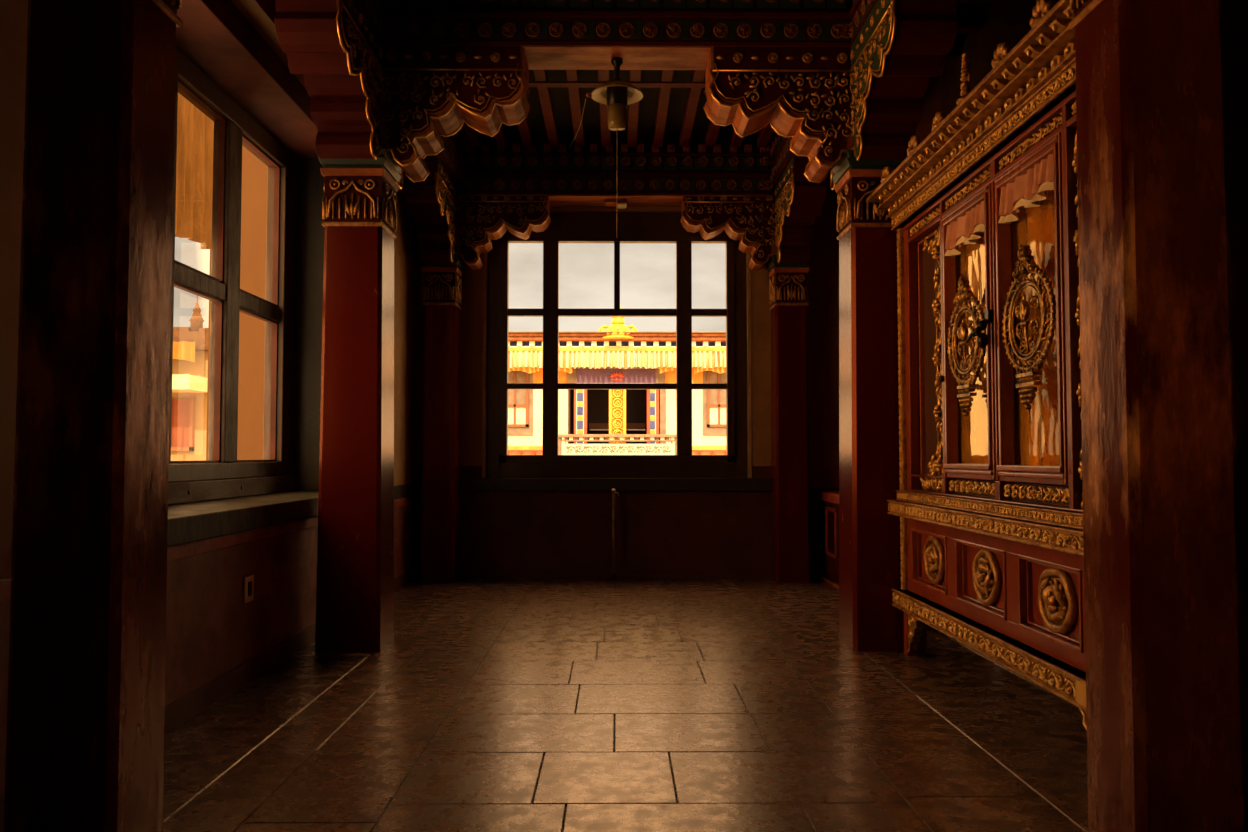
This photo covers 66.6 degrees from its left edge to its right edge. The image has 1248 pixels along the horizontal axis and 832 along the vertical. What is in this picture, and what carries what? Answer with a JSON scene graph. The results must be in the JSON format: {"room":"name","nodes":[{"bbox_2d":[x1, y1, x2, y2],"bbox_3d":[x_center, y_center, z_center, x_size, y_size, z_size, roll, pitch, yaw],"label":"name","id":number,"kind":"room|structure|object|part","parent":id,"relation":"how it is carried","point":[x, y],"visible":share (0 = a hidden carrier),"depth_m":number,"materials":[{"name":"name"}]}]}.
{"room":"house of worship","nodes":[
{"label":"house of worship","id":0,"kind":"room"},
{"bbox_2d":[0,0,418,797],"bbox_3d":[-2.134,-0.680,3.665,0.646,3.860,10.300,0,-2,0],"label":"wall","id":1,"kind":"structure","parent":0,"point":[210,630],"depth_m":4.27,"materials":[{"name":"paint"}]},
{"bbox_2d":[0,567,417,831],"bbox_3d":[-1.819,1.194,3.476,0.016,0.100,10.070,0,-2,0],"label":"baseboard","id":2,"kind":"structure","parent":1,"relation":"attached to","point":[189,705],"depth_m":4.45,"materials":[{"name":"red paint"}]},
{"bbox_2d":[168,48,296,504],"bbox_3d":[-2.348,-0.727,4.867,0.156,2.349,3.700,0,-2,0],"label":"window","id":3,"kind":"structure","parent":1,"relation":"in","point":[221,476],"depth_m":5.65,"materials":[{"name":"black paint"}]},
{"bbox_2d":[167,491,318,546],"bbox_3d":[-2.138,0.503,4.818,0.695,0.111,3.800,0,-2,0],"label":"window ledge","id":4,"kind":"object","parent":1,"relation":"attached to","point":[189,522],"visible":0.23,"depth_m":4.54,"materials":[{"name":"grey paint"}]},
{"bbox_2d":[176,0,318,157],"bbox_3d":[-2.206,-1.980,4.919,0.500,0.160,3.696,0,-2,0],"label":"lintel beam","id":5,"kind":"structure","parent":1,"relation":"attached to","point":[215,36],"depth_m":5.23,"materials":[{"name":"red paint"}]},
{"bbox_2d":[175,93,213,248],"bbox_3d":[-2.509,-1.460,5.306,0.056,0.922,1.160,0,-2,0],"label":"curtain","id":6,"kind":"object","parent":5,"relation":"hanging from","point":[195,130],"visible":0.29,"depth_m":5.57,"materials":[{"name":"orange fabric"}]},
{"bbox_2d":[243,575,253,603],"bbox_3d":[-1.826,0.843,4.626,0.015,0.125,0.110,0,-2,0],"label":"wall socket","id":7,"kind":"object","parent":1,"relation":"attached to","point":[248,585],"visible":1,"depth_m":4.61,"materials":[{"name":"white plastic"}]},
{"bbox_2d":[291,158,324,490],"bbox_3d":[-2.087,-0.652,6.691,0.525,2.349,0.050,0,-2,0],"label":"trim","id":8,"kind":"structure","parent":1,"relation":"attached to","point":[309,257],"depth_m":6.67,"materials":[{"name":"black wood"}]},
{"bbox_2d":[163,578,1090,831],"bbox_3d":[-0.027,1.308,3.599,5.400,0.121,10.300,0,-2,0],"label":"floor","id":9,"kind":"structure","parent":0,"point":[493,704],"depth_m":3.77,"materials":[{"name":"tile"}]},
{"bbox_2d":[4,0,182,831],"bbox_3d":[-1.495,-0.209,2.700,0.348,2.836,0.348,0,-2,0],"label":"carved column","id":10,"kind":"structure","parent":9,"relation":"on","point":[86,702],"depth_m":2.56,"materials":[{"name":"red paint"}]},
{"bbox_2d":[315,149,400,651],"bbox_3d":[-1.546,-0.093,5.527,0.388,2.836,0.388,0,-2,0],"label":"carved column","id":11,"kind":"structure","parent":9,"relation":"on","point":[355,584],"depth_m":5.37,"materials":[{"name":"red paint"}]},
{"bbox_2d":[274,0,530,188],"bbox_3d":[-1.131,-1.772,5.599,1.134,0.709,2.046,0,-2,0],"label":"bracket","id":12,"kind":"object","parent":11,"relation":"on","point":[368,96],"visible":0.98,"depth_m":5.43,"materials":[{"name":"orange wood"}]},
{"bbox_3d":[-1.542,-1.796,5.090,0.304,0.704,1.014,0,-2,0],"label":"bracket arm","id":13,"kind":"part","parent":12,"relation":"part of","materials":[{"name":"red paint"}]},
{"bbox_3d":[-1.387,-1.810,5.027,0.006,0.670,0.845,0,-2,0],"label":"painted panel","id":14,"kind":"part","parent":12,"relation":"part of","materials":[{"name":"green paint"}]},
{"bbox_2d":[357,0,466,194],"bbox_3d":[-1.518,-2.379,4.622,0.351,0.445,8.064,0,-2,0],"label":"beam","id":15,"kind":"structure","parent":12,"relation":"on","point":[450,157],"depth_m":7.62,"materials":[{"name":"red paint"}]},
{"bbox_3d":[-0.994,-1.793,5.446,0.805,0.670,0.006,0,-2,0],"label":"painted panel","id":16,"kind":"part","parent":12,"relation":"part of","materials":[{"name":"red paint"}]},
{"bbox_3d":[-1.059,-1.775,5.600,0.973,0.704,0.304,0,-2,0],"label":"bracket arm","id":17,"kind":"part","parent":12,"relation":"part of","materials":[{"name":"orange wood"}]},
{"bbox_2d":[419,254,463,582],"bbox_3d":[-1.607,0.022,8.345,0.338,2.836,0.338,0,-2,0],"label":"carved column","id":18,"kind":"structure","parent":9,"relation":"on","point":[442,283],"depth_m":8.21,"materials":[{"name":"red paint"}]},
{"bbox_2d":[403,156,550,270],"bbox_3d":[-1.188,-1.675,7.981,1.088,0.709,1.129,0,-2,0],"label":"bracket","id":19,"kind":"object","parent":18,"relation":"on","point":[449,223],"visible":1,"depth_m":8.27,"materials":[{"name":"orange wood"}]},
{"bbox_3d":[-1.603,-1.679,7.918,0.258,0.704,0.991,0,-2,0],"label":"bracket arm","id":20,"kind":"part","parent":19,"relation":"part of","materials":[{"name":"red paint"}]},
{"bbox_3d":[-1.471,-1.694,7.867,0.006,0.670,0.845,0,-2,0],"label":"painted panel","id":21,"kind":"part","parent":19,"relation":"part of","materials":[{"name":"green paint"}]},
{"bbox_3d":[-1.077,-1.634,8.284,0.805,0.585,0.006,0,-2,0],"label":"painted panel","id":22,"kind":"part","parent":19,"relation":"part of","materials":[{"name":"red paint"}]},
{"bbox_3d":[-1.131,-1.617,8.415,0.950,0.619,0.258,0,-2,0],"label":"bracket arm","id":23,"kind":"part","parent":19,"relation":"part of","materials":[{"name":"orange wood"}]},
{"bbox_2d":[610,489,618,579],"bbox_3d":[-0.088,1.044,8.416,0.078,0.799,0.068,1,-3,-25],"label":"pipe","id":24,"kind":"object","parent":9,"relation":"on","point":[613,576],"visible":1,"depth_m":8.40,"materials":[{"name":"metal"}]},
{"bbox_2d":[767,255,810,582],"bbox_3d":[1.458,0.023,8.367,0.338,2.836,0.338,0,-2,0],"label":"carved column","id":25,"kind":"structure","parent":9,"relation":"on","point":[789,289],"depth_m":8.23,"materials":[{"name":"red paint"}]},
{"bbox_2d":[680,156,826,270],"bbox_3d":[1.046,-1.674,7.997,1.088,0.709,1.129,0,-2,0],"label":"bracket","id":26,"kind":"object","parent":25,"relation":"on","point":[780,224],"visible":1,"depth_m":8.29,"materials":[{"name":"orange wood"}]},
{"bbox_2d":[462,139,772,205],"bbox_3d":[-0.055,-2.164,8.451,2.718,0.500,0.390,0,-2,0],"label":"cross beam","id":27,"kind":"structure","parent":26,"relation":"on","point":[648,175],"depth_m":8.29,"materials":[{"name":"red paint"}]},
{"bbox_2d":[569,99,585,146],"bbox_3d":[-0.343,-2.109,6.956,0.026,0.581,2.662,0,-2,-5],"label":"wire","id":28,"kind":"object","parent":27,"relation":"attached to","point":[585,99],"visible":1,"depth_m":6.53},
{"bbox_2d":[605,199,626,207],"bbox_3d":[-0.072,-1.889,8.464,0.200,0.046,0.160,0,-2,0],"label":"ceiling light","id":29,"kind":"object","parent":27,"relation":"attached to","point":[622,203],"visible":1,"depth_m":8.40,"materials":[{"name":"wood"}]},
{"bbox_2d":[618,203,626,207],"bbox_3d":[-0.022,-1.875,8.464,0.090,0.018,0.140,0,-2,0],"label":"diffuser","id":30,"kind":"object","parent":29,"relation":"attached to","point":[620,205],"depth_m":8.43,"materials":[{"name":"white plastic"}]},
{"bbox_3d":[-0.060,-2.119,8.295,2.704,0.357,0.028,0,-2,0],"label":"moulding","id":31,"kind":"part","parent":27,"relation":"part of","materials":[{"name":"red paint"}]},
{"bbox_3d":[0.983,-1.616,8.431,0.950,0.619,0.258,0,-2,0],"label":"bracket arm","id":32,"kind":"part","parent":26,"relation":"part of","materials":[{"name":"orange wood"}]},
{"bbox_3d":[0.931,-1.633,8.299,0.805,0.585,0.006,0,-2,0],"label":"painted panel","id":33,"kind":"part","parent":26,"relation":"part of","materials":[{"name":"red paint"}]},
{"bbox_3d":[1.331,-1.693,7.888,0.006,0.670,0.845,0,-2,0],"label":"painted panel","id":34,"kind":"part","parent":26,"relation":"part of","materials":[{"name":"green paint"}]},
{"bbox_3d":[1.462,-1.679,7.941,0.258,0.704,0.991,0,-2,0],"label":"bracket arm","id":35,"kind":"part","parent":26,"relation":"part of","materials":[{"name":"red paint"}]},
{"bbox_2d":[832,150,903,651],"bbox_3d":[1.464,-0.092,5.549,0.388,2.836,0.388,0,-2,0],"label":"carved column","id":36,"kind":"structure","parent":9,"relation":"on","point":[869,469],"depth_m":5.39,"materials":[{"name":"red paint"}]},
{"bbox_2d":[703,0,957,189],"bbox_3d":[1.049,-1.772,5.615,1.134,0.709,2.046,0,-2,0],"label":"bracket","id":37,"kind":"object","parent":36,"relation":"on","point":[864,97],"visible":0.99,"depth_m":5.45,"materials":[{"name":"orange wood"}]},
{"bbox_2d":[382,0,851,69],"bbox_3d":[-0.034,-2.338,5.614,2.718,0.445,0.373,0,-2,0],"label":"cross beam","id":38,"kind":"structure","parent":37,"relation":"on","point":[553,34],"depth_m":5.47,"materials":[{"name":"red paint"}]},
{"bbox_2d":[586,57,643,236],"bbox_3d":[-0.041,-1.583,5.609,0.314,1.063,0.314,-2,-3,45],"label":"hanging lamp","id":39,"kind":"object","parent":38,"relation":"hanging from","point":[617,94],"depth_m":5.59,"materials":[{"name":"black metal"}]},
{"bbox_3d":[-0.041,-1.374,5.601,0.007,0.646,0.005,0,-2,0],"label":"pull cord","id":40,"kind":"part","parent":39,"relation":"part of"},
{"bbox_3d":[-0.041,-1.925,5.623,0.316,0.063,0.316,0,-2,0],"label":"lamp shade","id":41,"kind":"part","parent":39,"relation":"part of","materials":[{"name":"white metal"}]},
{"bbox_3d":[-0.040,-2.320,5.468,2.704,0.357,0.028,0,-2,0],"label":"moulding","id":42,"kind":"part","parent":38,"relation":"part of","materials":[{"name":"red paint"}]},
{"bbox_3d":[0.978,-1.774,5.615,0.973,0.704,0.304,0,-2,0],"label":"bracket arm","id":43,"kind":"part","parent":37,"relation":"part of","materials":[{"name":"orange wood"}]},
{"bbox_3d":[0.914,-1.792,5.460,0.805,0.670,0.006,0,-2,0],"label":"painted panel","id":44,"kind":"part","parent":37,"relation":"part of","materials":[{"name":"red paint"}]},
{"bbox_2d":[768,0,876,195],"bbox_3d":[1.451,-2.379,4.630,0.351,0.445,8.064,0,-2,0],"label":"beam","id":45,"kind":"structure","parent":37,"relation":"on","point":[781,155],"depth_m":7.54,"materials":[{"name":"red paint"}]},
{"bbox_3d":[1.314,-1.810,5.047,0.006,0.670,0.845,0,-2,0],"label":"painted panel","id":46,"kind":"part","parent":37,"relation":"part of","materials":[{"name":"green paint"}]},
{"bbox_3d":[1.468,-1.795,5.112,0.304,0.704,1.014,0,-2,0],"label":"bracket arm","id":47,"kind":"part","parent":37,"relation":"part of","materials":[{"name":"red paint"}]},
{"bbox_2d":[817,491,935,629],"bbox_3d":[1.989,1.008,7.257,0.495,0.780,2.550,0,-2,0],"label":"cabinet","id":48,"kind":"object","parent":9,"relation":"on","point":[829,499],"visible":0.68,"depth_m":8.22,"materials":[{"name":"red paint"}]},
{"bbox_3d":[1.785,0.987,8.072,0.070,0.410,0.380,0,-2,0],"label":"niche frame","id":49,"kind":"part","parent":48,"relation":"part of","materials":[{"name":"red wood"}]},
{"bbox_2d":[866,0,1086,729],"bbox_3d":[1.759,-0.116,4.171,0.760,2.770,2.420,0,-2,0],"label":"display cabinet","id":50,"kind":"object","parent":9,"relation":"on","point":[983,210],"visible":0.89,"depth_m":3.95,"materials":[{"name":"brown wood"}]},
{"bbox_3d":[1.575,-0.334,5.302,0.072,1.497,0.055,0,-2,0],"label":"post","id":51,"kind":"part","parent":50,"relation":"part of","materials":[{"name":"brown wood"}]},
{"bbox_3d":[1.575,0.753,5.258,0.072,0.413,0.055,0,-2,0],"label":"post","id":52,"kind":"part","parent":50,"relation":"part of","materials":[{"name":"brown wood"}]},
{"bbox_3d":[1.571,-1.016,4.965,0.019,0.046,0.502,0,-2,0],"label":"openwork panel","id":53,"kind":"part","parent":50,"relation":"part of","materials":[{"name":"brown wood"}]},
{"bbox_3d":[1.609,-0.299,4.908,0.030,1.300,0.440,0,-2,0],"label":"panel moulding","id":54,"kind":"part","parent":50,"relation":"part of","materials":[{"name":"gold metal"}]},
{"bbox_3d":[1.581,0.738,4.876,0.046,0.285,0.540,0,-2,0],"label":"panel moulding","id":55,"kind":"part","parent":50,"relation":"part of","materials":[{"name":"red wood"}]},
{"bbox_3d":[1.616,0.738,4.876,0.025,0.295,0.560,0,-2,0],"label":"panel","id":56,"kind":"part","parent":50,"relation":"part of","materials":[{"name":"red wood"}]},
{"bbox_3d":[1.629,-0.285,4.931,0.020,1.350,0.535,0,-2,0],"label":"panel","id":57,"kind":"part","parent":50,"relation":"part of","materials":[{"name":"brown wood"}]},
{"bbox_3d":[1.544,-0.181,4.610,0.030,0.035,0.032,1,-3,-23],"label":"door knob","id":58,"kind":"part","parent":50,"relation":"part of","materials":[{"name":"black metal"}]},
{"bbox_3d":[1.574,-0.811,4.349,0.048,0.077,0.520,0,-2,0],"label":"valance trim","id":59,"kind":"part","parent":50,"relation":"part of","materials":[{"name":"fabric"}]},
{"bbox_3d":[1.576,-1.041,4.368,0.019,0.046,0.566,0,-2,0],"label":"openwork panel","id":60,"kind":"part","parent":50,"relation":"part of","materials":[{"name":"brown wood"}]},
{"bbox_3d":[1.575,-0.350,4.326,0.066,1.265,0.608,0,-2,0],"label":"door moulding","id":61,"kind":"part","parent":50,"relation":"part of","materials":[{"name":"brown wood"}]},
{"bbox_3d":[1.588,-0.350,4.326,0.051,1.270,0.628,0,-2,0],"label":"door","id":62,"kind":"part","parent":50,"relation":"part of","materials":[{"name":"red wood"}]},
{"bbox_3d":[1.629,-1.229,4.216,0.480,0.118,2.420,0,-2,0],"label":"cornice","id":63,"kind":"part","parent":50,"relation":"part of","materials":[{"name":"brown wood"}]},
{"bbox_3d":[1.575,0.325,4.312,0.021,0.060,0.566,0,-2,0],"label":"openwork panel","id":64,"kind":"part","parent":50,"relation":"part of","materials":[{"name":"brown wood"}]},
{"bbox_2d":[957,224,987,463],"bbox_3d":[1.634,-0.363,4.331,0.022,1.240,0.600,0,-2,0],"label":"drape","id":65,"kind":"object","parent":50,"relation":"hanging from","point":[972,441],"depth_m":4.42,"materials":[{"name":"fabric"}]},
{"bbox_3d":[1.586,0.710,4.191,0.046,0.285,0.570,0,-2,0],"label":"panel moulding","id":66,"kind":"part","parent":50,"relation":"part of","materials":[{"name":"red wood"}]},
{"bbox_3d":[1.621,0.710,4.191,0.025,0.295,0.590,0,-2,0],"label":"panel","id":67,"kind":"part","parent":50,"relation":"part of","materials":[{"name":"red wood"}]},
{"bbox_3d":[1.588,-0.363,4.180,0.062,1.462,2.190,0,-2,0],"label":"frame","id":68,"kind":"part","parent":50,"relation":"part of","materials":[{"name":"red wood"}]},
{"bbox_3d":[1.594,0.707,4.136,0.050,0.413,2.190,0,-2,0],"label":"frame","id":69,"kind":"part","parent":50,"relation":"part of","materials":[{"name":"red wood"}]},
{"bbox_3d":[1.593,-0.367,4.010,0.056,1.438,0.050,0,-2,0],"label":"post","id":70,"kind":"part","parent":50,"relation":"part of","materials":[{"name":"red wood"}]},
{"bbox_3d":[1.579,-0.837,3.702,0.048,0.077,0.525,0,-2,0],"label":"valance trim","id":71,"kind":"part","parent":50,"relation":"part of","materials":[{"name":"fabric"}]},
{"bbox_3d":[1.580,-0.376,3.692,0.066,1.265,0.613,0,-2,0],"label":"door moulding","id":72,"kind":"part","parent":50,"relation":"part of","materials":[{"name":"brown wood"}]},
{"bbox_3d":[1.580,-1.068,3.713,0.019,0.046,0.576,0,-2,0],"label":"openwork panel","id":73,"kind":"part","parent":50,"relation":"part of","materials":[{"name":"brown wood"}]},
{"bbox_3d":[1.593,-0.376,3.692,0.051,1.270,0.633,0,-2,0],"label":"door","id":74,"kind":"part","parent":50,"relation":"part of","materials":[{"name":"red wood"}]},
{"bbox_2d":[1012,181,1058,465],"bbox_3d":[1.639,-0.389,3.684,0.022,1.240,0.605,0,-2,0],"label":"drape","id":75,"kind":"object","parent":50,"relation":"hanging from","point":[1037,442],"depth_m":3.76,"materials":[{"name":"fabric"}]},
{"bbox_3d":[1.580,0.298,3.658,0.021,0.060,0.575,0,-2,0],"label":"openwork panel","id":76,"kind":"part","parent":50,"relation":"part of","materials":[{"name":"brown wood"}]},
{"bbox_3d":[1.591,0.682,3.522,0.046,0.285,0.510,0,-2,0],"label":"panel moulding","id":77,"kind":"part","parent":50,"relation":"part of","materials":[{"name":"red wood"}]},
{"bbox_3d":[1.626,0.682,3.522,0.025,0.295,0.530,0,-2,0],"label":"panel","id":78,"kind":"part","parent":50,"relation":"part of","materials":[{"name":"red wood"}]},
{"bbox_3d":[1.584,-1.086,3.265,0.019,0.046,0.192,0,-2,0],"label":"openwork panel","id":79,"kind":"part","parent":50,"relation":"part of","materials":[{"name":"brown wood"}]},
{"bbox_3d":[1.514,0.914,3.059,0.010,0.075,0.235,0,-2,0],"label":"corner plate","id":80,"kind":"part","parent":50,"relation":"part of","materials":[{"name":"gold metal"}]},
{"bbox_2d":[1068,0,1246,831],"bbox_3d":[1.515,-0.208,2.722,0.348,2.836,0.348,0,-2,0],"label":"carved column","id":81,"kind":"structure","parent":9,"relation":"on","point":[1165,724],"depth_m":2.58,"materials":[{"name":"red paint"}]},
{"bbox_2d":[416,172,838,577],"bbox_3d":[0.070,-0.470,8.780,5.130,3.860,0.395,0,-2,0],"label":"wall","id":82,"kind":"structure","parent":0,"point":[500,530],"depth_m":8.55,"materials":[{"name":"paint"}]},
{"bbox_2d":[460,478,770,490],"bbox_3d":[-0.064,0.621,8.697,2.900,0.112,0.430,0,-2,0],"label":"window sill","id":83,"kind":"structure","parent":82,"relation":"attached to","point":[466,484],"depth_m":8.48,"materials":[{"name":"brown wood"}]},
{"bbox_2d":[486,212,746,477],"bbox_3d":[-0.064,-0.651,8.689,2.368,2.427,0.110,0,-2,0],"label":"window","id":84,"kind":"structure","parent":82,"relation":"in","point":[564,227],"depth_m":8.64,"materials":[{"name":"black paint"}]},
{"bbox_2d":[482,252,751,477],"bbox_3d":[-0.064,-0.652,8.779,2.430,2.437,0.370,0,-2,0],"label":"trim","id":85,"kind":"structure","parent":82,"relation":"attached to","point":[485,255],"depth_m":8.59,"materials":[{"name":"dark painted wood"}]},
{"bbox_2d":[459,571,820,577],"bbox_3d":[0.012,1.420,8.512,3.550,0.060,0.016,0,-2,0],"label":"baseboard","id":86,"kind":"structure","parent":82,"relation":"attached to","point":[462,574],"depth_m":8.50,"materials":[{"name":"red paint"}]},
{"bbox_2d":[461,2,993,139],"bbox_3d":[0.103,-2.683,3.764,5.140,0.150,10.300,0,-2,0],"label":"ceiling","id":87,"kind":"structure","parent":0,"point":[560,95],"depth_m":7.62,"materials":[{"name":"brown wood"}]},
{"bbox_2d":[494,124,506,146],"bbox_3d":[-1.046,-2.427,7.048,0.080,0.089,2.380,0,-2,0],"label":"joist","id":88,"kind":"object","parent":87,"relation":"attached to","point":[500,137],"visible":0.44,"depth_m":8.05,"materials":[{"name":"red paint"}]},
{"bbox_2d":[517,117,532,146],"bbox_3d":[-0.821,-2.427,7.050,0.080,0.089,2.380,0,-2,0],"label":"joist","id":89,"kind":"object","parent":87,"relation":"attached to","point":[524,128],"visible":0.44,"depth_m":7.92,"materials":[{"name":"red paint"}]},
{"bbox_2d":[533,70,558,146],"bbox_3d":[-0.596,-2.427,7.051,0.080,0.089,2.380,0,-2,0],"label":"joist","id":90,"kind":"object","parent":87,"relation":"attached to","point":[544,93],"visible":0.51,"depth_m":7.35,"materials":[{"name":"red paint"}]},
{"bbox_2d":[565,70,584,146],"bbox_3d":[-0.371,-2.427,7.053,0.080,0.089,2.380,0,-2,0],"label":"joist","id":91,"kind":"object","parent":87,"relation":"attached to","point":[571,75],"visible":0.46,"depth_m":7.33,"materials":[{"name":"red paint"}]},
{"bbox_2d":[598,70,610,146],"bbox_3d":[-0.146,-2.427,7.055,0.080,0.089,2.380,0,-2,0],"label":"joist","id":92,"kind":"object","parent":87,"relation":"attached to","point":[603,75],"visible":0.44,"depth_m":7.54,"materials":[{"name":"red paint"}]},
{"bbox_2d":[529,82,704,87],"bbox_3d":[-0.050,-2.386,6.843,2.600,0.009,0.080,0,-2,0],"label":"batten","id":93,"kind":"object","parent":92,"relation":"attached to","point":[531,84],"visible":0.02,"depth_m":6.83,"materials":[{"name":"red paint"}]},
{"bbox_2d":[627,70,641,146],"bbox_3d":[0.079,-2.427,7.056,0.080,0.089,2.380,0,-2,0],"label":"joist","id":94,"kind":"object","parent":87,"relation":"attached to","point":[635,75],"visible":0.45,"depth_m":7.52,"materials":[{"name":"red paint"}]},
{"bbox_2d":[653,70,673,146],"bbox_3d":[0.304,-2.427,7.058,0.080,0.089,2.380,0,-2,0],"label":"joist","id":95,"kind":"object","parent":87,"relation":"attached to","point":[666,75],"visible":0.51,"depth_m":7.37,"materials":[{"name":"red paint"}]},
{"bbox_2d":[679,70,704,146],"bbox_3d":[0.529,-2.427,7.060,0.080,0.089,2.380,0,-2,0],"label":"joist","id":96,"kind":"object","parent":87,"relation":"attached to","point":[693,97],"visible":0.51,"depth_m":7.37,"materials":[{"name":"red paint"}]},
{"bbox_2d":[705,120,720,146],"bbox_3d":[0.754,-2.427,7.061,0.080,0.089,2.380,0,-2,0],"label":"joist","id":97,"kind":"object","parent":87,"relation":"attached to","point":[712,133],"visible":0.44,"depth_m":7.95,"materials":[{"name":"red paint"}]},
{"bbox_2d":[731,130,743,146],"bbox_3d":[0.979,-2.427,7.063,0.080,0.089,2.380,0,-2,0],"label":"joist","id":98,"kind":"object","parent":87,"relation":"attached to","point":[736,140],"visible":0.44,"depth_m":8.10,"materials":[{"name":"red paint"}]},
{"bbox_2d":[757,123,773,146],"bbox_3d":[1.204,-2.427,7.064,0.080,0.089,2.380,0,-2,0],"label":"joist","id":99,"kind":"object","parent":87,"relation":"attached to","point":[765,134],"visible":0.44,"depth_m":8.00,"materials":[{"name":"red paint"}]},
{"bbox_2d":[915,0,1247,831],"bbox_3d":[2.213,-0.679,3.697,0.920,3.860,10.300,0,-2,0],"label":"wall","id":100,"kind":"structure","parent":0,"point":[1007,21],"depth_m":2.74,"materials":[{"name":"paint"}]},
{"label":"outside","id":101,"kind":"structure","parent":0,"visible":0},
{"bbox_3d":[-0.255,2.818,34.513,80.000,0.200,50.800,0,-2,0],"label":"ground","id":102,"kind":"structure","parent":101,"visible":0},
{"bbox_2d":[171,296,207,460],"bbox_3d":[-12.003,-0.271,22.762,5.049,5.003,4.360,0,-2,0],"label":"building","id":103,"kind":"structure","parent":102,"relation":"on","point":[190,344],"depth_m":21.86,"materials":[{"name":"paint"}]},
{"bbox_3d":[-10.421,0.157,21.896,0.880,1.112,0.080,0,-2,0],"label":"red door","id":104,"kind":"part","parent":103,"relation":"part of","materials":[{"name":"red wood"}]},
{"bbox_3d":[-10.421,0.179,21.875,1.019,1.251,0.120,0,-2,0],"label":"door frame","id":105,"kind":"part","parent":103,"relation":"part of","materials":[{"name":"brown wood"}]},
{"bbox_2d":[508,306,725,454],"bbox_3d":[-0.225,-0.368,30.540,10.373,5.835,7.000,0,-2,0],"label":"temple hall","id":106,"kind":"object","parent":102,"relation":"on","point":[590,421],"visible":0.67,"depth_m":27.90,"materials":[{"name":"beige paint"}]},
{"bbox_3d":[-3.190,-0.811,28.014,0.604,0.972,0.040,0,-2,0],"label":"pane","id":107,"kind":"part","parent":106,"relation":"part of","materials":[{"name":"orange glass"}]},
{"bbox_3d":[-3.190,-0.002,27.981,0.604,0.530,0.040,0,-2,0],"label":"pane","id":108,"kind":"part","parent":106,"relation":"part of","materials":[{"name":"glass"}]},
{"bbox_3d":[-1.297,-0.148,28.006,0.177,1.356,0.030,0,-2,0],"label":"jamb panel","id":109,"kind":"part","parent":106,"relation":"part of","materials":[{"name":"orange paint"}]},
{"bbox_3d":[-1.297,0.058,27.997,0.177,1.474,0.030,0,-2,0],"label":"jamb panel","id":110,"kind":"part","parent":106,"relation":"part of","materials":[{"name":"blue paint"}]},
{"bbox_3d":[-0.206,1.086,27.898,10.314,0.177,0.160,0,-2,0],"label":"red rail","id":111,"kind":"part","parent":106,"relation":"part of","materials":[{"name":"paint"}]},
{"bbox_3d":[-0.217,0.665,29.497,1.768,0.501,0.200,0,-2,0],"label":"lattice rail","id":112,"kind":"part","parent":106,"relation":"part of","materials":[{"name":"grey stone"}]},
{"bbox_3d":[-0.206,-1.903,28.041,10.314,0.121,1.120,0,-2,0],"label":"cornice","id":113,"kind":"part","parent":106,"relation":"part of","materials":[{"name":"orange paint"}]},
{"bbox_3d":[-0.172,1.120,27.276,3.418,1.179,0.600,0,-2,0],"label":"balustrade","id":114,"kind":"part","parent":106,"relation":"part of","materials":[{"name":"grey stone"}]},
{"bbox_3d":[-0.191,0.145,27.967,0.501,2.122,0.200,0,-2,0],"label":"gilded panel","id":115,"kind":"part","parent":106,"relation":"part of","materials":[{"name":"metal"}]},
{"bbox_3d":[-0.157,1.194,27.299,3.271,1.031,0.350,0,-2,0],"label":"balustrade panel","id":116,"kind":"part","parent":106,"relation":"part of","materials":[{"name":"beige paint"}]},
{"bbox_3d":[0.840,-0.147,28.022,0.147,1.356,0.030,0,-2,0],"label":"jamb panel","id":117,"kind":"part","parent":106,"relation":"part of","materials":[{"name":"orange paint"}]},
{"bbox_3d":[0.840,0.059,28.013,0.147,1.474,0.030,0,-2,0],"label":"jamb panel","id":118,"kind":"part","parent":106,"relation":"part of","materials":[{"name":"blue paint"}]},
{"bbox_3d":[2.822,-0.809,28.058,0.604,0.972,0.040,0,-2,0],"label":"pane","id":119,"kind":"part","parent":106,"relation":"part of","materials":[{"name":"orange glass"}]},
{"bbox_3d":[2.822,0.000,28.025,0.604,0.530,0.040,0,-2,0],"label":"pane","id":120,"kind":"part","parent":106,"relation":"part of","materials":[{"name":"glass"}]},
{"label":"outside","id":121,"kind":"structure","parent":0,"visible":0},
{"bbox_2d":[206,145,267,459],"bbox_3d":[-2.780,-1.104,7.231,0.575,5.400,0.400,0,-2,0],"label":"wall","id":122,"kind":"structure","parent":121,"point":[254,171],"depth_m":7.01,"materials":[{"name":"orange paint"}]}
]}

